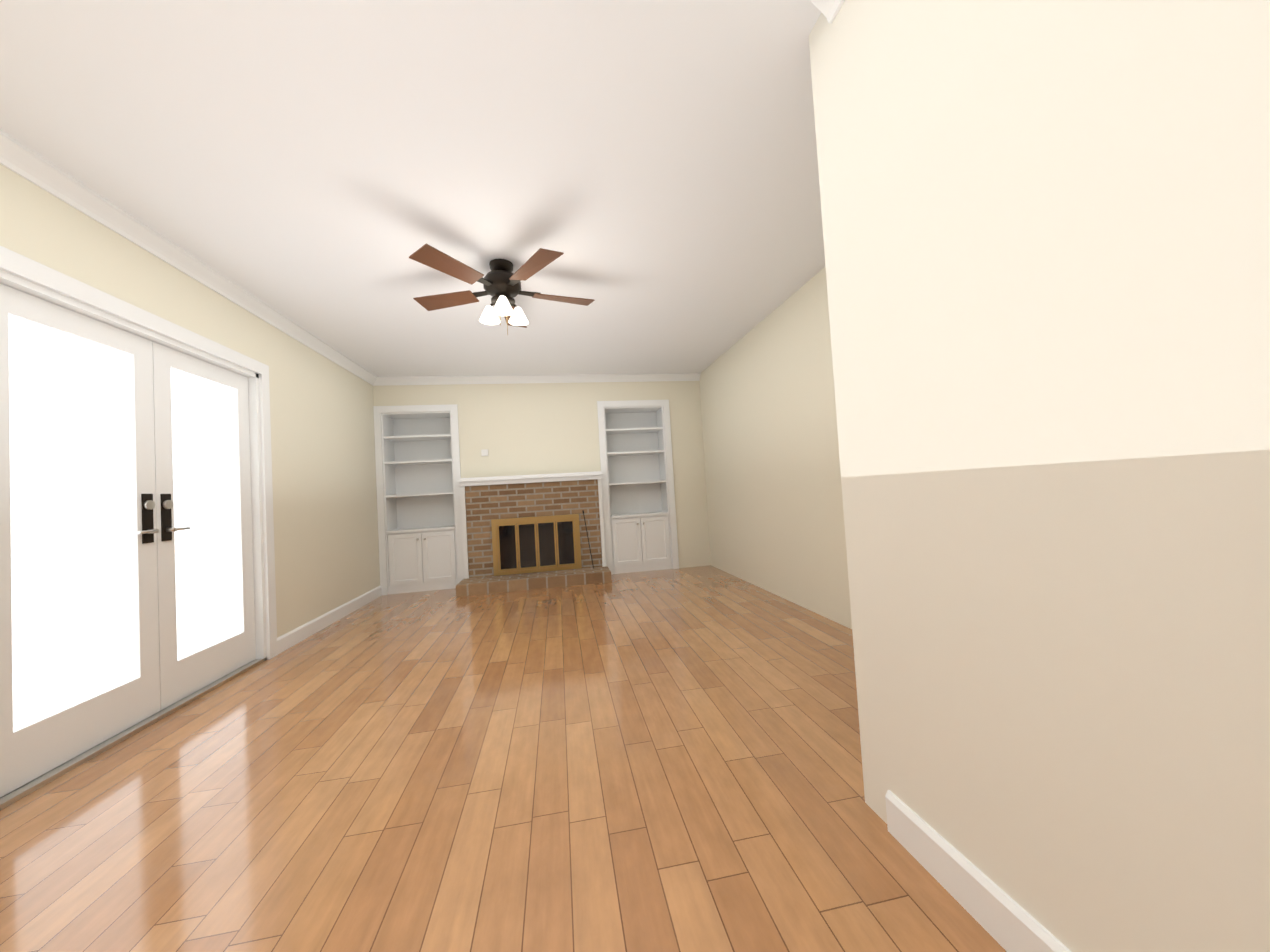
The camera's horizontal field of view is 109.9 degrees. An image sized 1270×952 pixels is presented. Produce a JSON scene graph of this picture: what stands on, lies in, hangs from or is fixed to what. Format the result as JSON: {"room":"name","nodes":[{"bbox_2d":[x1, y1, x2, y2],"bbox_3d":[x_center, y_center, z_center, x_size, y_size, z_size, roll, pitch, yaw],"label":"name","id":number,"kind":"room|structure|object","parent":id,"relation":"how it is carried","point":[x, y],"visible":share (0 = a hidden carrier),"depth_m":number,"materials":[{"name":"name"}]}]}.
{"room":"living room","nodes":[
{"label":"living room","id":0,"kind":"room"},
{"bbox_2d":[0,164,379,637],"bbox_3d":[-2.202,-0.109,-0.032,0.150,2.560,11.720,-3,-2,-10],"label":"wall","id":1,"kind":"structure","parent":0,"point":[326,539],"depth_m":3.54,"materials":[{"name":"beige paint"}]},
{"bbox_2d":[0,283,255,797],"bbox_3d":[-2.587,0.256,2.410,0.093,1.996,1.526,-3,-2,-10],"label":"patio door","id":2,"kind":"structure","parent":1,"relation":"in","point":[126,575],"depth_m":2.17,"materials":[{"name":"white glass"}]},
{"bbox_2d":[0,246,277,809],"bbox_3d":[-2.601,0.209,2.409,0.160,2.135,1.760,-3,-2,-10],"label":"door frame","id":3,"kind":"structure","parent":1,"relation":"attached to","point":[22,273],"depth_m":2.63,"materials":[{"name":"white painted wood"}]},
{"bbox_2d":[0,129,379,385],"bbox_3d":[-2.489,-1.268,1.899,0.075,0.085,6.920,-3,-2,-10],"label":"crown molding","id":4,"kind":"structure","parent":1,"relation":"attached to","point":[26,162],"depth_m":2.32,"materials":[{"name":"white wood"}]},
{"bbox_2d":[277,586,381,653],"bbox_3d":[-2.797,1.294,4.238,0.016,0.115,1.990,-3,-2,-10],"label":"baseboard","id":5,"kind":"structure","parent":1,"relation":"attached to","point":[284,642],"depth_m":3.91,"materials":[{"name":"white wood"}]},
{"bbox_2d":[0,0,824,376],"bbox_3d":[-0.213,-1.524,0.376,4.350,0.060,11.720,-3,-2,-10],"label":"ceiling","id":6,"kind":"structure","parent":0,"point":[322,170],"depth_m":1.94,"materials":[{"name":"white paint"}]},
{"bbox_2d":[409,244,594,334],"bbox_3d":[-0.850,-1.136,2.908,1.185,0.469,1.151,-3,-2,-10],"label":"ceiling fan","id":7,"kind":"object","parent":6,"relation":"hanging from","point":[500,281],"visible":1,"depth_m":2.81,"materials":[{"name":"brown wood"}]},
{"bbox_2d":[0,565,1006,951],"bbox_3d":[-0.061,1.090,0.288,4.350,0.060,11.720,-3,-2,-10],"label":"floor","id":8,"kind":"structure","parent":0,"point":[658,761],"depth_m":1.56,"materials":[{"name":"brown wood"}]},
{"bbox_2d":[373,404,464,594],"bbox_3d":[-2.599,0.268,5.494,0.942,2.225,0.394,-3,-2,-10],"label":"built-in bookcase","id":9,"kind":"object","parent":8,"relation":"on","point":[418,470],"visible":0.94,"depth_m":5.39,"materials":[{"name":"white wood"}]},
{"bbox_2d":[456,471,611,596],"bbox_3d":[-1.232,0.644,5.499,1.720,1.315,0.900,-3,-2,-10],"label":"fireplace surround","id":10,"kind":"object","parent":8,"relation":"on","point":[485,501],"visible":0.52,"depth_m":5.41,"materials":[{"name":"brick"}]},
{"bbox_2d":[491,514,581,575],"bbox_3d":[-1.199,0.837,5.460,1.050,0.675,0.028,-3,-2,-10],"label":"doors","id":11,"kind":"structure","parent":10,"relation":"attached to","point":[509,552],"depth_m":5.46,"materials":[{"name":"brown metal"}]},
{"bbox_2d":[582,510,593,567],"bbox_3d":[-0.581,0.781,5.515,0.099,0.714,0.113,-3,-2,-10],"label":"fireplace poker","id":12,"kind":"object","parent":10,"relation":"on","point":[588,538],"visible":0.9,"depth_m":5.51,"materials":[{"name":"black metal"}]},
{"bbox_2d":[597,400,678,574],"bbox_3d":[0.013,0.131,5.954,0.950,2.225,0.394,-3,-2,-10],"label":"built-in bookcase","id":13,"kind":"object","parent":8,"relation":"on","point":[638,497],"visible":0.98,"depth_m":5.86,"materials":[{"name":"white wood"}]},
{"bbox_2d":[373,381,710,583],"bbox_3d":[-1.098,0.025,5.854,4.350,2.560,0.500,-3,-2,-10],"label":"wall","id":14,"kind":"structure","parent":0,"point":[531,428],"depth_m":5.65,"materials":[{"name":"beige paint"}]},
{"bbox_2d":[481,449,487,455],"bbox_3d":[-1.845,-0.286,5.471,0.080,0.080,0.020,-3,-2,-10],"label":"thermostat","id":15,"kind":"object","parent":14,"relation":"attached to","point":[484,452],"visible":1,"depth_m":5.46,"materials":[{"name":"white plastic"}]},
{"bbox_2d":[376,373,700,385],"bbox_3d":[-1.076,-1.225,5.621,3.960,0.085,0.075,-3,-2,-10],"label":"crown molding","id":16,"kind":"structure","parent":14,"relation":"attached to","point":[579,378],"depth_m":5.58,"materials":[{"name":"white wood"}]},
{"bbox_2d":[699,266,851,628],"bbox_3d":[1.342,-0.177,4.067,0.150,2.560,4.870,-3,-2,-10],"label":"wall","id":17,"kind":"structure","parent":0,"point":[776,524],"depth_m":3.91,"materials":[{"name":"beige paint"}]},
{"bbox_2d":[809,0,1269,951],"bbox_3d":[1.312,-0.375,-1.883,0.120,2.560,6.850,-3,-2,-10],"label":"wall","id":18,"kind":"structure","parent":0,"point":[1047,240],"depth_m":0.80,"materials":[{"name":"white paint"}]},
{"bbox_2d":[809,0,844,23],"bbox_3d":[0.775,-1.512,0.273,0.075,0.085,2.280,-3,-2,-10],"label":"crown molding","id":19,"kind":"structure","parent":18,"relation":"attached to","point":[829,8],"depth_m":1.38,"materials":[{"name":"white"}]},
{"bbox_2d":[885,790,1070,951],"bbox_3d":[0.939,0.943,0.235,0.016,0.115,2.200,-3,-2,-10],"label":"baseboard","id":20,"kind":"structure","parent":18,"relation":"attached to","point":[995,912],"depth_m":1.05,"materials":[{"name":"white wood"}]}
]}

